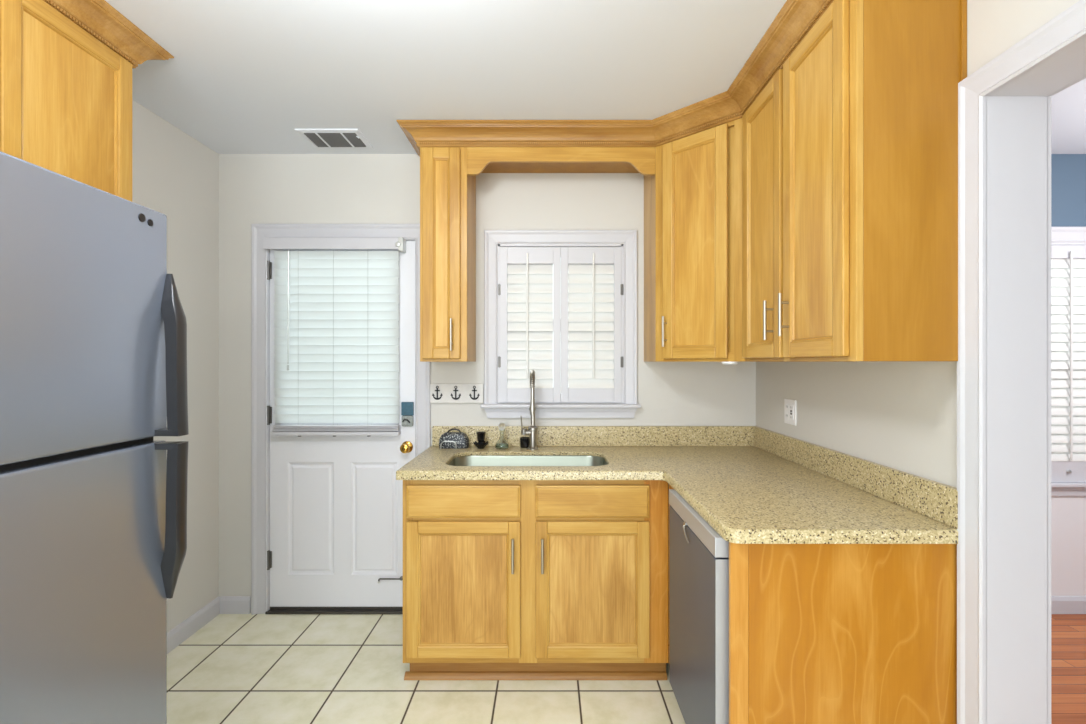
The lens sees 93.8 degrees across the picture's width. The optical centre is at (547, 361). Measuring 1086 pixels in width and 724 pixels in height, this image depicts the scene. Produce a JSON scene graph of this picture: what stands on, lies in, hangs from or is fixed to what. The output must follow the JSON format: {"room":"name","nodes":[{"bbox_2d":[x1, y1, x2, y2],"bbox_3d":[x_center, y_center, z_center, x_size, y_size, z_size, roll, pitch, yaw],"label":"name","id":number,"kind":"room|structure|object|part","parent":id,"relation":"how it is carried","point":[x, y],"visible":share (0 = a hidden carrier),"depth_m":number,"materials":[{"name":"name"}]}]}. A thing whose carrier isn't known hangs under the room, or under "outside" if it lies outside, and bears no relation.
{"room":"kitchen","nodes":[
{"label":"kitchen","id":0,"kind":"room"},
{"bbox_2d":[132,100,218,632],"bbox_3d":[-1.860,0.117,0.288,0.120,2.507,5.216,0,0,0],"label":"wall","id":1,"kind":"structure","parent":0,"point":[175,175],"depth_m":2.57,"materials":[{"name":"white paint"}]},
{"bbox_2d":[0,0,131,201],"bbox_3d":[-1.629,-0.797,1.384,0.339,0.677,0.839,0,0,0],"label":"upper cabinet","id":2,"kind":"object","parent":1,"relation":"attached to","point":[66,96],"visible":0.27,"depth_m":1.54,"materials":[{"name":"brown wood"}]},
{"bbox_3d":[-1.473,-0.760,1.573,0.003,0.451,0.302,0,0,0],"label":"panel","id":3,"kind":"part","parent":2,"relation":"part of","materials":[{"name":"brown wood"}]},
{"bbox_2d":[43,0,173,68],"bbox_3d":[-1.595,-1.091,1.384,0.407,0.091,1.014,0,0,0],"label":"crown molding","id":4,"kind":"structure","parent":1,"relation":"attached to","point":[98,18],"depth_m":1.67,"materials":[{"name":"brown wood"}]},
{"bbox_2d":[167,596,219,653],"bbox_3d":[-1.793,1.325,0.288,0.014,0.090,4.976,0,0,0],"label":"baseboard","id":5,"kind":"structure","parent":1,"relation":"attached to","point":[188,627],"depth_m":2.55,"materials":[{"name":"grey paint"}]},
{"bbox_2d":[264,237,405,436],"bbox_3d":[-1.149,-0.133,2.745,0.747,1.070,0.070,0,0,0],"label":"window blind","id":6,"kind":"object","parent":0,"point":[336,313],"visible":1,"depth_m":2.74,"materials":[{"name":"grey paint"}]},
{"bbox_3d":[-1.146,0.368,2.746,0.688,0.054,0.044,0,0,0],"label":"rail","id":7,"kind":"part","parent":6,"relation":"part of","materials":[{"name":"grey paint"}]},
{"bbox_2d":[105,0,1085,153],"bbox_3d":[1.300,-1.187,0.288,6.440,0.100,5.216,0,0,0],"label":"ceiling","id":8,"kind":"structure","parent":0,"point":[242,76],"depth_m":1.92,"materials":[{"name":"white paint"}]},
{"bbox_2d":[295,129,372,147],"bbox_3d":[-1.080,-1.126,2.583,0.310,0.022,0.215,0,0,0],"label":"ceiling vent","id":9,"kind":"object","parent":8,"relation":"in","point":[318,138],"visible":1,"depth_m":2.56,"materials":[{"name":"white metal"}]},
{"bbox_2d":[167,613,1085,723],"bbox_3d":[1.300,1.420,0.288,6.440,0.100,5.216,0,0,0],"label":"floor","id":10,"kind":"structure","parent":0,"point":[235,668],"depth_m":2.14,"materials":[{"name":"beige tile"}]},
{"bbox_2d":[0,151,188,723],"bbox_3d":[-1.362,0.482,0.986,0.816,1.775,0.763,0,0,0],"label":"refrigerator","id":11,"kind":"object","parent":10,"relation":"on","point":[93,324],"visible":1,"depth_m":1.12,"materials":[{"name":"grey metal"}]},
{"bbox_3d":[-1.055,0.740,0.985,0.070,1.060,0.759,0,0,0],"label":"fridge door","id":12,"kind":"part","parent":11,"relation":"part of","materials":[{"name":"silver metal"}]},
{"bbox_3d":[-1.055,-0.101,0.985,0.070,0.589,0.759,0,0,0],"label":"freezer door","id":13,"kind":"part","parent":11,"relation":"part of","materials":[{"name":"silver metal"}]},
{"bbox_3d":[-0.987,0.422,1.341,0.066,0.420,0.052,0,0,0],"label":"handle","id":14,"kind":"part","parent":11,"relation":"part of","materials":[{"name":"grey"}]},
{"bbox_3d":[-0.987,-0.022,1.341,0.067,0.428,0.053,0,0,0],"label":"handle","id":15,"kind":"part","parent":11,"relation":"part of","materials":[{"name":"grey metal"}]},
{"bbox_2d":[403,480,667,679],"bbox_3d":[-0.053,0.932,2.443,1.135,0.875,0.665,0,0,0],"label":"base cabinet","id":16,"kind":"object","parent":10,"relation":"on","point":[489,594],"visible":0.91,"depth_m":2.16,"materials":[{"name":"brown wood"}]},
{"bbox_3d":[-0.358,0.593,2.156,0.483,0.139,0.020,0,0,0],"label":"drawer","id":17,"kind":"part","parent":16,"relation":"part of","materials":[{"name":"brown wood"}]},
{"bbox_3d":[-0.358,0.966,2.158,0.483,0.580,0.023,0,0,0],"label":"door","id":18,"kind":"part","parent":16,"relation":"part of","materials":[{"name":"brown wood"}]},
{"bbox_3d":[-0.358,0.965,2.152,0.385,0.479,0.011,0,0,0],"label":"panel moulding","id":19,"kind":"part","parent":16,"relation":"part of","materials":[{"name":"brown wood"}]},
{"bbox_3d":[-0.358,0.965,2.159,0.361,0.455,0.003,0,0,0],"label":"panel","id":20,"kind":"part","parent":16,"relation":"part of","materials":[{"name":"brown wood"}]},
{"bbox_3d":[-0.147,0.810,2.128,0.012,0.144,0.036,0,0,0],"label":"handle","id":21,"kind":"part","parent":16,"relation":"part of","materials":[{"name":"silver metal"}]},
{"bbox_3d":[-0.053,1.358,2.199,1.134,0.024,0.025,0,0,0],"label":"shoe moulding","id":22,"kind":"part","parent":16,"relation":"part of","materials":[{"name":"brown wood"}]},
{"bbox_3d":[-0.023,0.810,2.128,0.012,0.144,0.036,0,0,0],"label":"handle","id":23,"kind":"part","parent":16,"relation":"part of","materials":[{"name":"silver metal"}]},
{"bbox_3d":[0.189,0.593,2.156,0.483,0.139,0.020,0,0,0],"label":"drawer","id":24,"kind":"part","parent":16,"relation":"part of","materials":[{"name":"brown wood"}]},
{"bbox_3d":[0.189,0.966,2.158,0.483,0.580,0.023,0,0,0],"label":"door","id":25,"kind":"part","parent":16,"relation":"part of","materials":[{"name":"brown wood"}]},
{"bbox_3d":[0.189,0.965,2.152,0.385,0.479,0.011,0,0,0],"label":"panel moulding","id":26,"kind":"part","parent":16,"relation":"part of","materials":[{"name":"brown wood"}]},
{"bbox_3d":[0.189,0.965,2.159,0.361,0.455,0.003,0,0,0],"label":"panel","id":27,"kind":"part","parent":16,"relation":"part of","materials":[{"name":"brown wood"}]},
{"bbox_2d":[396,426,957,543],"bbox_3d":[0.248,0.421,2.078,1.776,0.145,1.395,0,0,0],"label":"countertop","id":28,"kind":"structure","parent":16,"relation":"on","point":[750,484],"depth_m":2.02,"materials":[{"name":"stone"}]},
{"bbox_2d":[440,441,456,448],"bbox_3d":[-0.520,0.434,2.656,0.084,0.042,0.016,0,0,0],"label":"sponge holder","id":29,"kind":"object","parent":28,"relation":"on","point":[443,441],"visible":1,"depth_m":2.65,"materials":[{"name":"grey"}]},
{"bbox_2d":[439,429,468,448],"bbox_3d":[-0.500,0.405,2.705,0.160,0.102,0.064,0,0,0],"label":"sponge caddy","id":30,"kind":"object","parent":28,"relation":"on","point":[461,439],"visible":0.99,"depth_m":2.68,"materials":[{"name":"fabric"}]},
{"bbox_2d":[473,431,487,448],"bbox_3d":[-0.354,0.413,2.680,0.080,0.086,0.077,0,0,0],"label":"pot","id":31,"kind":"object","parent":28,"relation":"on","point":[481,444],"visible":1,"depth_m":2.66,"materials":[{"name":"black ceramic"}]},
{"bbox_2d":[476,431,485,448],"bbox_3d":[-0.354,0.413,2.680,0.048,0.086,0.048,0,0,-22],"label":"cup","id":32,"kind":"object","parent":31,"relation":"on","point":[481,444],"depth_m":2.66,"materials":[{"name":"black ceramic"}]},
{"bbox_2d":[495,423,508,449],"bbox_3d":[-0.242,0.389,2.672,0.074,0.134,0.074,0,0,0],"label":"glass bottle","id":33,"kind":"object","parent":28,"relation":"on","point":[501,444],"visible":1,"depth_m":2.66,"materials":[{"name":"white"}]},
{"bbox_2d":[520,437,528,447],"bbox_3d":[-0.122,0.430,2.712,0.058,0.052,0.058,0,0,0],"label":"cup","id":34,"kind":"object","parent":28,"relation":"on","point":[524,441],"visible":0.84,"depth_m":2.69,"materials":[{"name":"black ceramic"}]},
{"bbox_2d":[448,455,606,465],"bbox_3d":[-0.093,0.582,2.402,0.790,0.214,0.404,0,0,0],"label":"sink","id":35,"kind":"object","parent":28,"relation":"in","point":[472,460],"visible":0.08,"depth_m":2.58,"materials":[{"name":"metal"}]},
{"bbox_2d":[521,370,537,449],"bbox_3d":[-0.097,0.248,2.597,0.094,0.416,0.194,0,0,0],"label":"faucet","id":36,"kind":"object","parent":28,"relation":"on","point":[532,430],"visible":1,"depth_m":2.65,"materials":[{"name":"silver metal"}]},
{"bbox_3d":[-0.111,0.333,2.662,0.066,0.104,0.034,0,0,0],"label":"lever","id":37,"kind":"part","parent":36,"relation":"part of","materials":[{"name":"silver metal"}]},
{"bbox_2d":[669,484,728,723],"bbox_3d":[0.787,0.933,1.797,0.656,0.874,0.725,0,0,0],"label":"dishwasher","id":38,"kind":"object","parent":10,"relation":"on","point":[698,555],"visible":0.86,"depth_m":1.61,"materials":[{"name":"grey metal"}]},
{"bbox_3d":[0.493,0.525,1.710,0.042,0.058,0.550,0,0,0],"label":"control panel","id":39,"kind":"part","parent":38,"relation":"part of","materials":[{"name":"silver metal"}]},
{"bbox_3d":[0.494,0.904,1.435,0.041,0.692,0.001,0,0,0],"label":"trim","id":40,"kind":"part","parent":38,"relation":"part of","materials":[{"name":"silver metal"}]},
{"bbox_2d":[729,542,956,723],"bbox_3d":[0.819,0.933,1.407,0.631,0.874,0.014,0,0,0],"label":"base cabinet","id":41,"kind":"object","parent":10,"relation":"on","point":[819,633],"visible":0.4,"depth_m":1.40,"materials":[{"name":"orange wood"}]},
{"bbox_2d":[219,154,1085,612],"bbox_3d":[1.300,0.117,2.836,6.200,2.507,0.120,0,0,0],"label":"wall","id":42,"kind":"structure","parent":0,"point":[253,188],"depth_m":2.78,"materials":[{"name":"white paint"}]},
{"bbox_2d":[220,596,250,613],"bbox_3d":[-1.704,1.325,2.769,0.163,0.090,0.014,0,0,0],"label":"baseboard","id":43,"kind":"structure","parent":42,"relation":"attached to","point":[228,604],"depth_m":2.76,"materials":[{"name":"grey paint"}]},
{"bbox_2d":[251,224,430,614],"bbox_3d":[-1.125,0.309,2.798,0.972,2.121,0.176,0,0,0],"label":"door","id":44,"kind":"structure","parent":42,"relation":"in","point":[327,511],"depth_m":2.78,"materials":[{"name":"grey paint"}]},
{"bbox_3d":[-1.143,-0.125,2.776,0.655,0.964,0.012,0,0,0],"label":"glass frame","id":45,"kind":"part","parent":44,"relation":"part of","materials":[{"name":"white paint"}]},
{"bbox_2d":[377,576,402,582],"bbox_3d":[-0.860,1.188,2.772,0.139,0.032,0.021,0,0,0],"label":"door stop","id":46,"kind":"object","parent":44,"relation":"attached to","point":[401,577],"visible":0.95,"depth_m":2.77,"materials":[{"name":"silver metal"}]},
{"bbox_3d":[-0.863,1.187,2.767,0.126,0.018,0.008,0,0,1],"label":"arm","id":47,"kind":"part","parent":46,"relation":"part of","materials":[{"name":"silver metal"}]},
{"bbox_3d":[-0.770,0.465,2.748,0.064,0.064,0.068,0,0,0],"label":"knob","id":48,"kind":"part","parent":44,"relation":"part of","materials":[{"name":"gold metal"}]},
{"bbox_2d":[401,402,413,426],"bbox_3d":[-0.767,0.285,2.768,0.066,0.134,0.025,0,0,0],"label":"packet","id":49,"kind":"object","parent":44,"relation":"attached to","point":[407,408],"visible":1,"depth_m":2.77,"materials":[{"name":"blue paper"}]},
{"bbox_2d":[420,147,475,361],"bbox_3d":[-0.508,-0.569,2.595,0.230,1.135,0.360,0,0,0],"label":"upper cabinet","id":50,"kind":"object","parent":42,"relation":"attached to","point":[447,193],"visible":0.84,"depth_m":2.46,"materials":[{"name":"brown wood"}]},
{"bbox_3d":[-0.516,-0.525,2.462,0.183,1.024,0.023,0,0,0],"label":"door","id":51,"kind":"part","parent":50,"relation":"part of","materials":[{"name":"brown wood"}]},
{"bbox_3d":[-0.516,-0.526,2.457,0.081,0.923,0.011,0,0,0],"label":"panel moulding","id":52,"kind":"part","parent":50,"relation":"part of","materials":[{"name":"brown wood"}]},
{"bbox_3d":[-0.516,-0.526,2.464,0.057,0.899,0.003,0,0,0],"label":"panel","id":53,"kind":"part","parent":50,"relation":"part of","materials":[{"name":"brown wood"}]},
{"bbox_3d":[-0.463,-0.132,2.433,0.012,0.153,0.036,0,0,0],"label":"handle","id":54,"kind":"part","parent":50,"relation":"part of","materials":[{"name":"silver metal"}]},
{"bbox_2d":[430,384,483,402],"bbox_3d":[-0.502,0.171,2.762,0.300,0.103,0.026,0,0,0],"label":"board","id":55,"kind":"object","parent":42,"relation":"attached to","point":[439,393],"visible":1,"depth_m":2.76,"materials":[{"name":"white wood"}]},
{"bbox_2d":[480,230,640,417],"bbox_3d":[0.068,-0.206,2.808,0.865,1.021,0.175,0,0,0],"label":"window","id":56,"kind":"structure","parent":42,"relation":"in","point":[493,239],"depth_m":2.76,"materials":[{"name":"grey paint"}]},
{"bbox_2d":[498,247,560,402],"bbox_3d":[-0.102,-0.203,2.767,0.340,0.847,0.045,0,0,0],"label":"shutter panel","id":57,"kind":"object","parent":56,"relation":"attached to","point":[529,288],"visible":0.96,"depth_m":2.76,"materials":[{"name":"grey paint"}]},
{"bbox_3d":[-0.112,-0.253,2.750,0.010,0.675,0.010,0,0,0],"label":"tilt rod","id":58,"kind":"part","parent":57,"relation":"part of","materials":[{"name":"white wood"}]},
{"bbox_3d":[0.068,0.238,2.759,0.865,0.020,0.075,0,0,0],"label":"sill","id":59,"kind":"part","parent":56,"relation":"part of","materials":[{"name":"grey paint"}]},
{"bbox_2d":[561,247,623,402],"bbox_3d":[0.240,-0.203,2.767,0.340,0.847,0.045,0,0,0],"label":"shutter panel","id":60,"kind":"object","parent":56,"relation":"attached to","point":[592,288],"visible":1,"depth_m":2.76,"materials":[{"name":"grey paint"}]},
{"bbox_3d":[0.246,-0.253,2.750,0.010,0.675,0.010,0,0,0],"label":"tilt rod","id":61,"kind":"part","parent":60,"relation":"part of","materials":[{"name":"white wood"}]},
{"bbox_2d":[467,147,654,174],"bbox_3d":[0.065,-1.016,2.623,0.917,0.203,0.303,0,0,0],"label":"valance","id":62,"kind":"object","parent":42,"relation":"attached to","point":[641,160],"visible":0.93,"depth_m":2.47,"materials":[{"name":"brown wood"}]},
{"bbox_3d":[0.065,-1.041,2.633,0.916,0.018,0.284,0,0,0],"label":"soffit panel","id":63,"kind":"part","parent":62,"relation":"part of","materials":[{"name":"orange wood"}]},
{"bbox_2d":[396,0,833,155],"bbox_3d":[0.291,-1.091,2.140,2.366,0.091,0.809,0,0,37],"label":"crown molding","id":64,"kind":"structure","parent":42,"relation":"attached to","point":[795,19],"depth_m":2.38,"materials":[{"name":"brown wood"}]},
{"bbox_2d":[644,118,744,361],"bbox_3d":[0.829,-0.569,2.470,0.611,1.134,0.609,0,0,0],"label":"upper cabinet","id":65,"kind":"object","parent":42,"relation":"attached to","point":[693,198],"visible":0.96,"depth_m":2.31,"materials":[{"name":"brown wood"}]},
{"bbox_3d":[0.548,-0.143,2.394,0.012,0.143,0.036,0,0,44],"label":"handle","id":66,"kind":"part","parent":65,"relation":"part of","materials":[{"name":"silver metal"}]},
{"bbox_3d":[0.664,-0.526,2.316,0.216,0.923,0.011,0,0,44],"label":"panel moulding","id":67,"kind":"part","parent":65,"relation":"part of","materials":[{"name":"brown wood"}]},
{"bbox_3d":[0.668,-0.526,2.321,0.192,0.899,0.003,0,0,44],"label":"panel","id":68,"kind":"part","parent":65,"relation":"part of","materials":[{"name":"brown wood"}]},
{"bbox_3d":[0.667,-0.525,2.320,0.318,1.024,0.023,0,0,44],"label":"door","id":69,"kind":"part","parent":65,"relation":"part of","materials":[{"name":"brown wood"}]},
{"bbox_2d":[722,362,737,364],"bbox_3d":[0.800,0.005,2.235,0.068,0.013,0.068,0,0,0],"label":"puck light","id":70,"kind":"object","parent":65,"relation":"attached to","point":[727,363],"visible":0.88,"depth_m":2.21,"materials":[{"name":"white plastic"}]},
{"bbox_2d":[1051,227,1085,486],"bbox_3d":[3.090,-0.030,2.813,1.060,1.410,0.165,0,0,0],"label":"window","id":71,"kind":"structure","parent":42,"relation":"in","point":[1059,235],"depth_m":2.76,"materials":[{"name":"grey paint"}]},
{"bbox_2d":[1051,245,1085,481],"bbox_3d":[2.875,0.009,2.767,0.426,1.290,0.044,0,0,0],"label":"shutter panel","id":72,"kind":"object","parent":71,"relation":"attached to","point":[1068,262],"visible":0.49,"depth_m":2.76,"materials":[{"name":"grey paint"}]},
{"bbox_3d":[2.833,-0.035,2.750,0.010,1.130,0.010,0,0,0],"label":"tilt rod","id":73,"kind":"part","parent":72,"relation":"part of","materials":[{"name":"white wood"}]},
{"bbox_3d":[3.090,0.665,2.804,1.060,0.020,0.145,0,0,0],"label":"sill","id":74,"kind":"part","parent":71,"relation":"part of","materials":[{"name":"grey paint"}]},
{"bbox_3d":[3.090,-0.037,2.764,1.030,1.395,0.024,0,0,0],"label":"casing","id":75,"kind":"part","parent":71,"relation":"part of","materials":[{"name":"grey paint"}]},
{"bbox_2d":[1051,596,1085,613],"bbox_3d":[2.845,1.325,2.769,3.109,0.090,0.014,0,0,0],"label":"baseboard","id":76,"kind":"structure","parent":42,"relation":"attached to","point":[1059,604],"depth_m":2.76,"materials":[{"name":"grey paint"}]},
{"bbox_2d":[1051,487,1085,495],"bbox_3d":[2.845,0.700,2.765,3.109,0.060,0.022,0,0,0],"label":"trim","id":77,"kind":"structure","parent":42,"relation":"attached to","point":[1055,491],"depth_m":2.76,"materials":[{"name":"grey paint"}]},
{"bbox_2d":[756,0,1079,487],"bbox_3d":[1.213,0.117,0.348,0.156,2.507,5.096,0,0,0],"label":"wall","id":78,"kind":"structure","parent":0,"point":[899,415],"depth_m":1.66,"materials":[{"name":"white paint"}]},
{"bbox_2d":[784,399,795,425],"bbox_3d":[1.129,0.233,2.373,0.010,0.116,0.110,0,0,0],"label":"outlet","id":79,"kind":"object","parent":78,"relation":"attached to","point":[789,405],"visible":1,"depth_m":2.37,"materials":[{"name":"white plastic"}]},
{"bbox_2d":[785,404,788,418],"bbox_3d":[1.128,0.233,2.396,0.002,0.072,0.034,0,0,0],"label":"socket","id":80,"kind":"object","parent":79,"relation":"attached to","point":[786,405],"depth_m":2.40,"materials":[{"name":"white plastic"}]},
{"bbox_2d":[790,405,793,419],"bbox_3d":[1.127,0.233,2.351,0.003,0.068,0.034,0,0,0],"label":"socket","id":81,"kind":"object","parent":79,"relation":"attached to","point":[791,406],"depth_m":2.34,"materials":[{"name":"white plastic"}]},
{"bbox_2d":[742,0,966,361],"bbox_3d":[0.959,-0.569,1.770,0.353,1.135,0.793,0,0,0],"label":"upper cabinet","id":82,"kind":"object","parent":78,"relation":"attached to","point":[850,149],"visible":0.94,"depth_m":1.38,"materials":[{"name":"brown wood"}]},
{"bbox_3d":[0.824,-0.526,1.968,0.011,0.923,0.245,0,0,0],"label":"panel moulding","id":83,"kind":"part","parent":82,"relation":"part of","materials":[{"name":"brown wood"}]},
{"bbox_3d":[0.831,-0.526,1.968,0.003,0.899,0.221,0,0,0],"label":"panel","id":84,"kind":"part","parent":82,"relation":"part of","materials":[{"name":"brown wood"}]},
{"bbox_3d":[0.830,-0.525,1.968,0.023,1.024,0.347,0,0,0],"label":"door","id":85,"kind":"part","parent":82,"relation":"part of","materials":[{"name":"brown wood"}]},
{"bbox_3d":[0.800,-0.151,1.847,0.036,0.143,0.012,0,0,0],"label":"handle","id":86,"kind":"part","parent":82,"relation":"part of","materials":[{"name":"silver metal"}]},
{"bbox_3d":[0.800,-0.161,1.727,0.036,0.146,0.012,0,0,0],"label":"handle","id":87,"kind":"part","parent":82,"relation":"part of","materials":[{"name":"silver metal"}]},
{"bbox_3d":[0.824,-0.526,1.591,0.011,0.923,0.259,0,0,0],"label":"panel moulding","id":88,"kind":"part","parent":82,"relation":"part of","materials":[{"name":"brown wood"}]},
{"bbox_3d":[0.831,-0.526,1.591,0.003,0.899,0.235,0,0,0],"label":"panel","id":89,"kind":"part","parent":82,"relation":"part of","materials":[{"name":"brown wood"}]},
{"bbox_3d":[0.830,-0.525,1.591,0.023,1.024,0.361,0,0,0],"label":"door","id":90,"kind":"part","parent":82,"relation":"part of","materials":[{"name":"brown wood"}]},
{"bbox_3d":[0.996,-0.569,1.380,0.278,1.134,0.012,0,0,0],"label":"panel","id":91,"kind":"part","parent":82,"relation":"part of","materials":[{"name":"orange wood"}]},
{"bbox_2d":[957,0,1085,723],"bbox_3d":[1.124,0.304,0.632,0.020,2.131,1.512,0,0,0],"label":"trim","id":92,"kind":"structure","parent":78,"relation":"attached to","point":[1069,26],"depth_m":1.33,"materials":[{"name":"grey paint"}]},
{"bbox_2d":[986,36,1085,723],"bbox_3d":[1.213,0.336,0.632,0.160,2.069,1.388,0,0,0],"label":"trim","id":93,"kind":"structure","parent":78,"relation":"attached to","point":[1016,112],"depth_m":1.31,"materials":[{"name":"grey paint"}]},
{"bbox_2d":[1047,76,1085,723],"bbox_3d":[1.302,0.304,0.632,0.020,2.131,1.512,0,0,0],"label":"trim","id":94,"kind":"structure","parent":78,"relation":"attached to","point":[1079,80],"depth_m":1.31,"materials":[{"name":"grey paint"}]}
]}

